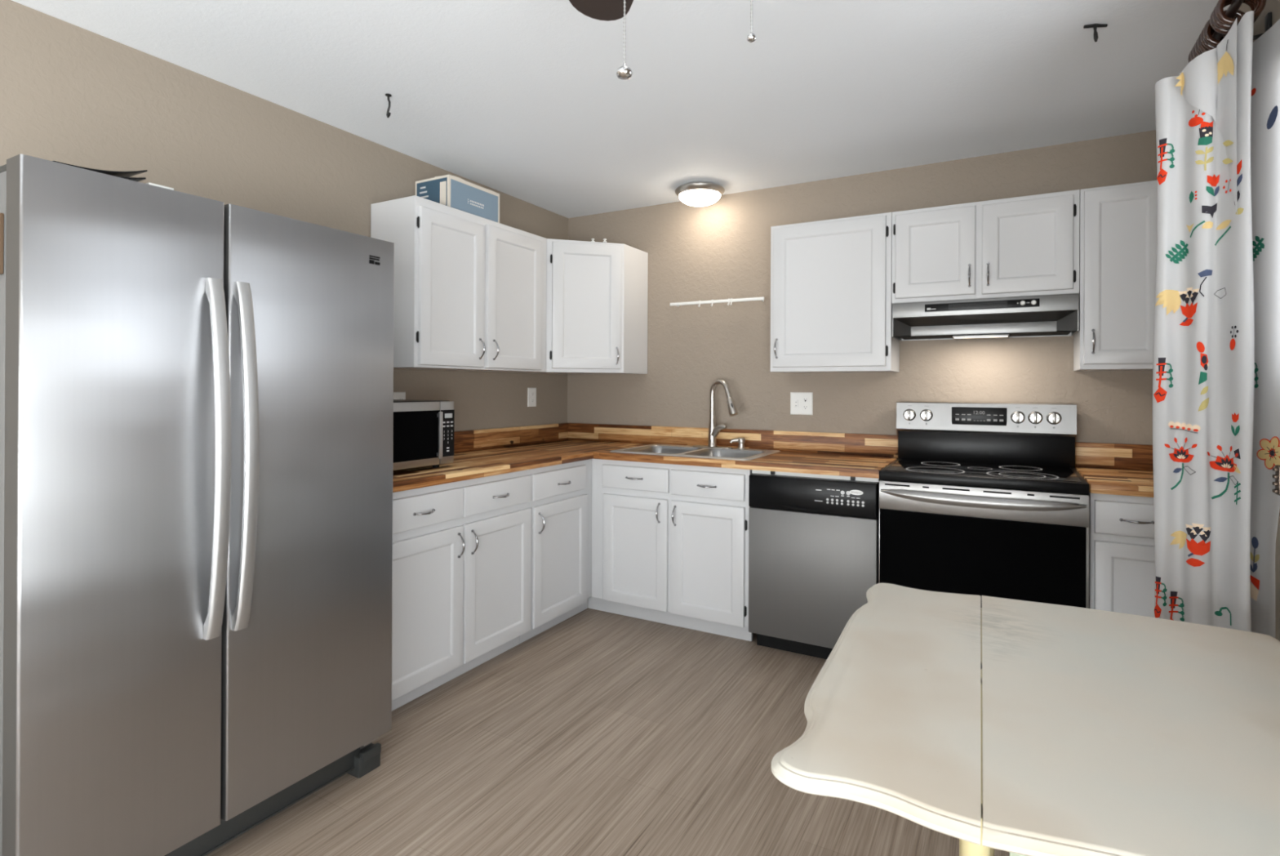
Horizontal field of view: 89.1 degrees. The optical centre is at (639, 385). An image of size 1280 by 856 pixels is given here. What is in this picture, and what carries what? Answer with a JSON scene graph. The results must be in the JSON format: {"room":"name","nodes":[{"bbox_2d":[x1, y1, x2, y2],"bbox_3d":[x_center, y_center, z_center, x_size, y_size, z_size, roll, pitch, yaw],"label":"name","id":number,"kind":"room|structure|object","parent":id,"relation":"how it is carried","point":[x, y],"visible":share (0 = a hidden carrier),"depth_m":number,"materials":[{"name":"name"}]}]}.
{"room":"kitchen","nodes":[
{"label":"kitchen","id":0,"kind":"room"},
{"bbox_2d":[0,0,568,431],"bbox_3d":[-2.265,0.048,1.466,0.120,2.440,7.240,0,0,29],"label":"wall","id":1,"kind":"structure","parent":0,"point":[70,94],"depth_m":2.48,"materials":[{"name":"beige paint"}]},
{"bbox_2d":[393,391,405,399],"bbox_3d":[-1.207,0.072,3.220,0.008,0.084,0.116,0,0,29],"label":"outlet","id":2,"kind":"object","parent":1,"relation":"attached to","point":[397,395],"visible":0.28,"depth_m":3.24,"materials":[{"name":"white plastic"}]},
{"bbox_2d":[370,195,546,372],"bbox_3d":[-0.888,-0.473,3.425,0.354,0.777,0.972,0,0,29],"label":"upper cabinet","id":3,"kind":"object","parent":1,"relation":"attached to","point":[470,290],"visible":1,"depth_m":3.19,"materials":[{"name":"white paint"}]},
{"bbox_2d":[415,174,499,222],"bbox_3d":[-0.953,-0.959,3.415,0.237,0.192,0.369,0,0,29],"label":"cardboard box","id":4,"kind":"object","parent":3,"relation":"on","point":[452,191],"visible":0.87,"depth_m":3.29,"materials":[{"name":"blue cardboard"}]},
{"bbox_2d":[416,177,447,205],"bbox_3d":[-1.043,-0.951,3.255,0.212,0.156,0.001,0,0,29],"label":"print","id":5,"kind":"object","parent":4,"relation":"attached to","point":[435,188],"depth_m":3.25,"materials":[{"name":"blue cardboard"}]},
{"bbox_2d":[450,178,497,222],"bbox_3d":[-0.849,-0.947,3.358,0.001,0.150,0.344,0,0,29],"label":"print","id":6,"kind":"object","parent":4,"relation":"attached to","point":[465,196],"depth_m":3.35,"materials":[{"name":"blue cardboard"}]},
{"bbox_2d":[453,422,568,452],"bbox_3d":[-0.998,0.306,3.578,0.019,0.115,2.067,0,0,29],"label":"backsplash","id":7,"kind":"structure","parent":1,"relation":"attached to","point":[486,438],"depth_m":3.92,"materials":[{"name":"brown wood"}]},
{"bbox_2d":[527,387,536,406],"bbox_3d":[-0.687,0.071,4.146,0.008,0.120,0.084,0,0,29],"label":"outlet","id":8,"kind":"object","parent":1,"relation":"attached to","point":[531,392],"visible":1,"depth_m":4.14,"materials":[{"name":"white plastic"}]},
{"bbox_2d":[205,597,1008,855],"bbox_3d":[-0.814,1.314,0.646,3.462,0.080,7.240,0,0,29],"label":"floor","id":9,"kind":"structure","parent":0,"point":[599,732],"depth_m":2.17,"materials":[{"name":"wood"}]},
{"bbox_2d":[0,154,394,855],"bbox_3d":[-1.372,0.395,1.933,0.865,1.755,0.945,0,0,29],"label":"refrigerator","id":10,"kind":"object","parent":9,"relation":"on","point":[197,392],"visible":1,"depth_m":1.60,"materials":[{"name":"grey metal"}]},
{"bbox_2d":[0,213,4,274],"bbox_3d":[-1.457,-0.305,1.441,0.212,0.130,0.008,0,0,29],"label":"sheet","id":11,"kind":"object","parent":10,"relation":"attached to","point":[2,215],"visible":1,"depth_m":1.39,"materials":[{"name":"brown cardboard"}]},
{"bbox_2d":[52,160,147,181],"bbox_3d":[-1.398,-0.509,1.634,0.205,0.091,0.188,0,0,29],"label":"folder","id":12,"kind":"object","parent":10,"relation":"on","point":[126,175],"visible":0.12,"depth_m":1.63,"materials":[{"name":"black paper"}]},
{"bbox_2d":[146,182,173,190],"bbox_3d":[-1.331,-0.494,1.743,0.195,0.062,0.062,0,0,29],"label":"paper stack","id":13,"kind":"object","parent":10,"relation":"on","point":[151,184],"visible":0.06,"depth_m":1.70,"materials":[{"name":"white paper"}]},
{"bbox_2d":[391,469,531,710],"bbox_3d":[-1.002,0.839,2.925,0.653,0.873,0.918,0,0,29],"label":"base cabinet","id":14,"kind":"object","parent":9,"relation":"on","point":[462,549],"visible":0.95,"depth_m":2.75,"materials":[{"name":"white paint"}]},
{"bbox_2d":[392,422,897,492],"bbox_3d":[-0.072,0.329,3.059,2.143,0.153,2.067,0,0,29],"label":"countertop","id":15,"kind":"structure","parent":14,"relation":"on","point":[477,453],"depth_m":3.56,"materials":[{"name":"brown wood"}]},
{"bbox_2d":[392,399,454,470],"bbox_3d":[-1.101,0.212,2.790,0.386,0.297,0.490,0,0,29],"label":"microwave","id":16,"kind":"object","parent":15,"relation":"on","point":[424,429],"visible":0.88,"depth_m":2.77,"materials":[{"name":"black plastic"}]},
{"bbox_2d":[609,443,780,460],"bbox_3d":[0.314,0.455,3.671,0.822,0.182,0.556,0,0,29],"label":"sink","id":17,"kind":"object","parent":15,"relation":"in","point":[733,453],"visible":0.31,"depth_m":3.75,"materials":[{"name":"silver metal"}]},
{"bbox_2d":[729,437,746,448],"bbox_3d":[0.570,0.332,3.783,0.090,0.065,0.055,0,0,29],"label":"soap dispenser","id":18,"kind":"object","parent":17,"relation":"on","point":[741,441],"visible":1,"depth_m":3.76,"materials":[{"name":"silver metal"}]},
{"bbox_2d":[692,378,737,448],"bbox_3d":[0.459,0.162,3.838,0.323,0.406,0.109,0,0,44],"label":"faucet","id":19,"kind":"object","parent":15,"relation":"on","point":[713,430],"visible":1,"depth_m":3.84,"materials":[{"name":"silver metal"}]},
{"bbox_2d":[519,458,592,643],"bbox_3d":[-0.498,0.843,3.824,0.653,0.873,1.139,0,0,29],"label":"base cabinet","id":20,"kind":"object","parent":9,"relation":"on","point":[561,503],"visible":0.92,"depth_m":3.40,"materials":[{"name":"white paint"}]},
{"bbox_2d":[588,458,752,640],"bbox_3d":[0.239,0.846,3.692,0.997,0.873,0.653,0,0,29],"label":"base cabinet","id":21,"kind":"object","parent":9,"relation":"on","point":[670,541],"visible":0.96,"depth_m":3.42,"materials":[{"name":"white paint"}]},
{"bbox_2d":[748,469,879,658],"bbox_3d":[0.932,0.848,3.285,0.596,0.875,0.612,0,0,29],"label":"dishwasher","id":22,"kind":"object","parent":9,"relation":"on","point":[814,539],"visible":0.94,"depth_m":3.03,"materials":[{"name":"silver metal"}]},
{"bbox_2d":[878,401,1089,668],"bbox_3d":[1.525,0.685,2.927,0.776,1.206,0.698,0,0,29],"label":"range","id":23,"kind":"object","parent":9,"relation":"on","point":[988,499],"visible":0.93,"depth_m":2.74,"materials":[{"name":"black"}]},
{"bbox_2d":[879,457,1089,494],"bbox_3d":[1.536,0.393,2.943,0.766,0.046,0.622,0,0,29],"label":"cooktop","id":24,"kind":"object","parent":23,"relation":"in","point":[1018,477],"depth_m":2.77,"materials":[{"name":"black glass"}]},
{"bbox_2d":[771,582,1279,855],"bbox_3d":[0.771,0.907,1.163,0.847,0.749,1.036,0,0,29],"label":"dining table","id":25,"kind":"object","parent":9,"relation":"on","point":[1079,731],"visible":1,"depth_m":1.01,"materials":[{"name":"beige paint"}]},
{"bbox_2d":[1088,492,1155,617],"bbox_3d":[2.011,0.853,2.698,0.290,0.873,0.652,0,0,29],"label":"base cabinet","id":26,"kind":"object","parent":9,"relation":"on","point":[1122,545],"visible":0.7,"depth_m":2.47,"materials":[{"name":"white paint"}]},
{"bbox_2d":[1075,441,1153,497],"bbox_3d":[2.021,0.338,2.710,0.298,0.153,0.627,0,0,29],"label":"countertop","id":27,"kind":"structure","parent":26,"relation":"on","point":[1113,468],"depth_m":2.92,"materials":[{"name":"brown wood"}]},
{"bbox_2d":[11,0,1229,217],"bbox_3d":[-0.802,-1.206,0.650,3.462,0.080,7.240,0,0,29],"label":"ceiling","id":28,"kind":"structure","parent":0,"point":[526,100],"depth_m":2.42,"materials":[{"name":"white paint"}]},
{"bbox_2d":[385,93,391,118],"bbox_3d":[-1.003,-1.118,2.598,0.033,0.091,0.023,0,0,29],"label":"ceiling hook","id":29,"kind":"object","parent":28,"relation":"attached to","point":[388,95],"visible":1,"depth_m":2.59,"materials":[{"name":"black metal"}]},
{"bbox_2d":[568,0,755,79],"bbox_3d":[0.068,-0.765,0.753,1.212,0.792,1.207,0,0,29],"label":"ceiling fan","id":30,"kind":"object","parent":28,"relation":"hanging from","point":[600,10],"visible":1,"depth_m":1.36,"materials":[{"name":"brown metal"}]},
{"bbox_2d":[675,181,724,206],"bbox_3d":[0.346,-1.102,3.772,0.288,0.105,0.288,0,0,29],"label":"ceiling light","id":31,"kind":"object","parent":28,"relation":"attached to","point":[698,193],"visible":1,"depth_m":3.69,"materials":[{"name":"white glass"}]},
{"bbox_2d":[1083,23,1107,42],"bbox_3d":[1.453,-1.126,2.074,0.068,0.058,0.012,0,0,6],"label":"ceiling hook","id":32,"kind":"object","parent":28,"relation":"attached to","point":[1095,26],"visible":1,"depth_m":2.07,"materials":[{"name":"black metal"}]},
{"bbox_2d":[567,129,1156,444],"bbox_3d":[0.934,0.067,3.753,3.222,2.440,0.120,0,0,29],"label":"wall","id":33,"kind":"structure","parent":0,"point":[720,250],"depth_m":3.67,"materials":[{"name":"beige paint"}]},
{"bbox_2d":[520,238,648,373],"bbox_3d":[-0.374,-0.469,4.056,0.632,0.777,0.628,0,0,29],"label":"upper cabinet","id":34,"kind":"object","parent":33,"relation":"attached to","point":[597,307],"visible":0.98,"depth_m":3.86,"materials":[{"name":"white paint"}]},
{"bbox_2d":[670,296,764,306],"bbox_3d":[0.459,-0.495,3.902,0.604,0.043,0.088,0,0,29],"label":"wall rail","id":35,"kind":"object","parent":33,"relation":"attached to","point":[677,304],"visible":1,"depth_m":3.88,"materials":[{"name":"white plastic"}]},
{"bbox_2d":[568,422,897,457],"bbox_3d":[0.438,0.313,3.947,2.124,0.115,0.019,0,0,29],"label":"backsplash","id":36,"kind":"structure","parent":33,"relation":"attached to","point":[864,444],"depth_m":3.81,"materials":[{"name":"brown wood"}]},
{"bbox_2d":[790,391,813,414],"bbox_3d":[0.914,0.099,3.688,0.127,0.127,0.012,0,0,29],"label":"outlet","id":37,"kind":"object","parent":33,"relation":"attached to","point":[801,402],"visible":1,"depth_m":3.69,"materials":[{"name":"white plastic"}]},
{"bbox_2d":[794,400,798,406],"bbox_3d":[0.889,0.099,3.701,0.022,0.040,0.003,0,0,29],"label":"switch","id":38,"kind":"object","parent":37,"relation":"attached to","point":[796,402],"depth_m":3.70,"materials":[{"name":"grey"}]},
{"bbox_2d":[802,404,808,409],"bbox_3d":[0.935,0.120,3.675,0.033,0.028,0.003,0,0,29],"label":"socket","id":39,"kind":"object","parent":37,"relation":"attached to","point":[804,406],"depth_m":3.67,"materials":[{"name":"grey plastic"}]},
{"bbox_2d":[802,397,808,402],"bbox_3d":[0.935,0.078,3.676,0.033,0.028,0.003,0,0,29],"label":"socket","id":40,"kind":"object","parent":37,"relation":"attached to","point":[804,399],"depth_m":3.67,"materials":[{"name":"grey plastic"}]},
{"bbox_2d":[770,212,899,373],"bbox_3d":[1.022,-0.464,3.435,0.609,0.777,0.345,0,0,29],"label":"upper cabinet","id":41,"kind":"object","parent":33,"relation":"attached to","point":[831,304],"visible":0.98,"depth_m":3.31,"materials":[{"name":"white paint"}]},
{"bbox_2d":[892,293,1079,340],"bbox_3d":[1.629,-0.315,3.109,0.756,0.170,0.316,0,0,29],"label":"range hood","id":42,"kind":"object","parent":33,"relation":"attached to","point":[1044,315],"visible":1,"depth_m":3.01,"materials":[{"name":"metal"}]},
{"bbox_2d":[911,320,1056,339],"bbox_3d":[1.645,-0.260,3.138,0.604,0.060,0.210,0,0,29],"label":"lamp","id":43,"kind":"object","parent":42,"relation":"on","point":[980,330],"depth_m":3.06,"materials":[{"name":"white"}]},
{"bbox_2d":[891,189,1079,303],"bbox_3d":[1.623,-0.626,3.098,0.764,0.447,0.345,0,0,29],"label":"upper cabinet","id":44,"kind":"object","parent":33,"relation":"attached to","point":[1024,246],"visible":1,"depth_m":2.96,"materials":[{"name":"white paint"}]},
{"bbox_2d":[1075,441,1153,471],"bbox_3d":[2.170,0.320,2.975,0.298,0.115,0.019,0,0,29],"label":"backsplash","id":45,"kind":"structure","parent":33,"relation":"attached to","point":[1093,455],"depth_m":2.97,"materials":[{"name":"brown wood"}]},
{"bbox_2d":[1073,180,1157,370],"bbox_3d":[2.088,-0.459,2.837,0.300,0.777,0.345,0,0,29],"label":"upper cabinet","id":46,"kind":"object","parent":33,"relation":"attached to","point":[1117,233],"visible":0.94,"depth_m":2.73,"materials":[{"name":"white paint"}]},
{"bbox_2d":[1226,0,1279,640],"bbox_3d":[0.649,0.059,-0.169,0.120,2.440,7.240,0,0,29],"label":"wall","id":47,"kind":"structure","parent":0,"point":[1272,6],"depth_m":1.68,"materials":[{"name":"beige paint"}]},
{"bbox_2d":[1212,0,1271,40],"bbox_3d":[1.124,-0.924,0.887,0.092,0.141,2.560,0,0,29],"label":"curtain rod","id":48,"kind":"object","parent":47,"relation":"attached to","point":[1235,5],"visible":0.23,"depth_m":1.67,"materials":[{"name":"black metal"}]},
{"bbox_2d":[1195,29,1214,55],"bbox_3d":[1.605,-0.954,1.807,0.098,0.098,0.016,0,0,33],"label":"curtain ring","id":49,"kind":"object","parent":48,"relation":"hanging from","point":[1198,52],"visible":0.17,"depth_m":1.82,"materials":[{"name":"brown metal"}]},
{"bbox_2d":[1197,27,1213,53],"bbox_3d":[1.592,-0.954,1.783,0.098,0.098,0.016,0,0,32],"label":"curtain ring","id":50,"kind":"object","parent":48,"relation":"hanging from","point":[1201,46],"visible":0.16,"depth_m":1.80,"materials":[{"name":"brown metal"}]},
{"bbox_2d":[1190,35,1224,60],"bbox_3d":[1.631,-0.953,1.854,0.098,0.099,0.020,0,0,30],"label":"curtain ring","id":51,"kind":"object","parent":48,"relation":"hanging from","point":[1192,57],"visible":0.07,"depth_m":1.87,"materials":[{"name":"brown"}]},
{"bbox_2d":[1192,31,1226,57],"bbox_3d":[1.618,-0.953,1.830,0.098,0.099,0.020,0,0,33],"label":"curtain ring","id":52,"kind":"object","parent":48,"relation":"hanging from","point":[1194,54],"visible":0.12,"depth_m":1.85,"materials":[{"name":"brown"}]},
{"bbox_2d":[1152,10,1279,638],"bbox_3d":[1.441,0.171,1.634,0.226,2.170,0.242,0,0,29],"label":"curtain","id":53,"kind":"object","parent":48,"relation":"hanging from","point":[1216,358],"visible":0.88,"depth_m":1.66,"materials":[{"name":"white fabric"}]},
{"bbox_2d":[1200,16,1238,49],"bbox_3d":[1.578,-0.953,1.760,0.097,0.099,0.018,0,0,25],"label":"curtain ring","id":54,"kind":"object","parent":48,"relation":"hanging from","point":[1204,42],"visible":0.2,"depth_m":1.77,"materials":[{"name":"brown metal"}]},
{"bbox_2d":[1203,9,1244,47],"bbox_3d":[1.565,-0.953,1.736,0.097,0.099,0.016,0,0,25],"label":"curtain ring","id":55,"kind":"object","parent":48,"relation":"hanging from","point":[1207,36],"visible":0.3,"depth_m":1.75,"materials":[{"name":"brown"}]},
{"bbox_2d":[1209,0,1257,34],"bbox_3d":[1.531,-0.954,1.675,0.098,0.098,0.020,0,0,31],"label":"curtain ring","id":56,"kind":"object","parent":48,"relation":"hanging from","point":[1249,2],"visible":0.32,"depth_m":1.68,"materials":[{"name":"brown"}]},
{"bbox_2d":[1212,0,1261,30],"bbox_3d":[1.519,-0.954,1.653,0.098,0.098,0.019,0,0,32],"label":"curtain ring","id":57,"kind":"object","parent":48,"relation":"hanging from","point":[1216,21],"visible":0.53,"depth_m":1.66,"materials":[{"name":"brown"}]},
{"bbox_2d":[1215,0,1266,26],"bbox_3d":[1.506,-0.954,1.631,0.098,0.098,0.019,0,0,28],"label":"curtain ring","id":58,"kind":"object","parent":48,"relation":"hanging from","point":[1221,16],"visible":0.71,"depth_m":1.64,"materials":[{"name":"brown metal"}]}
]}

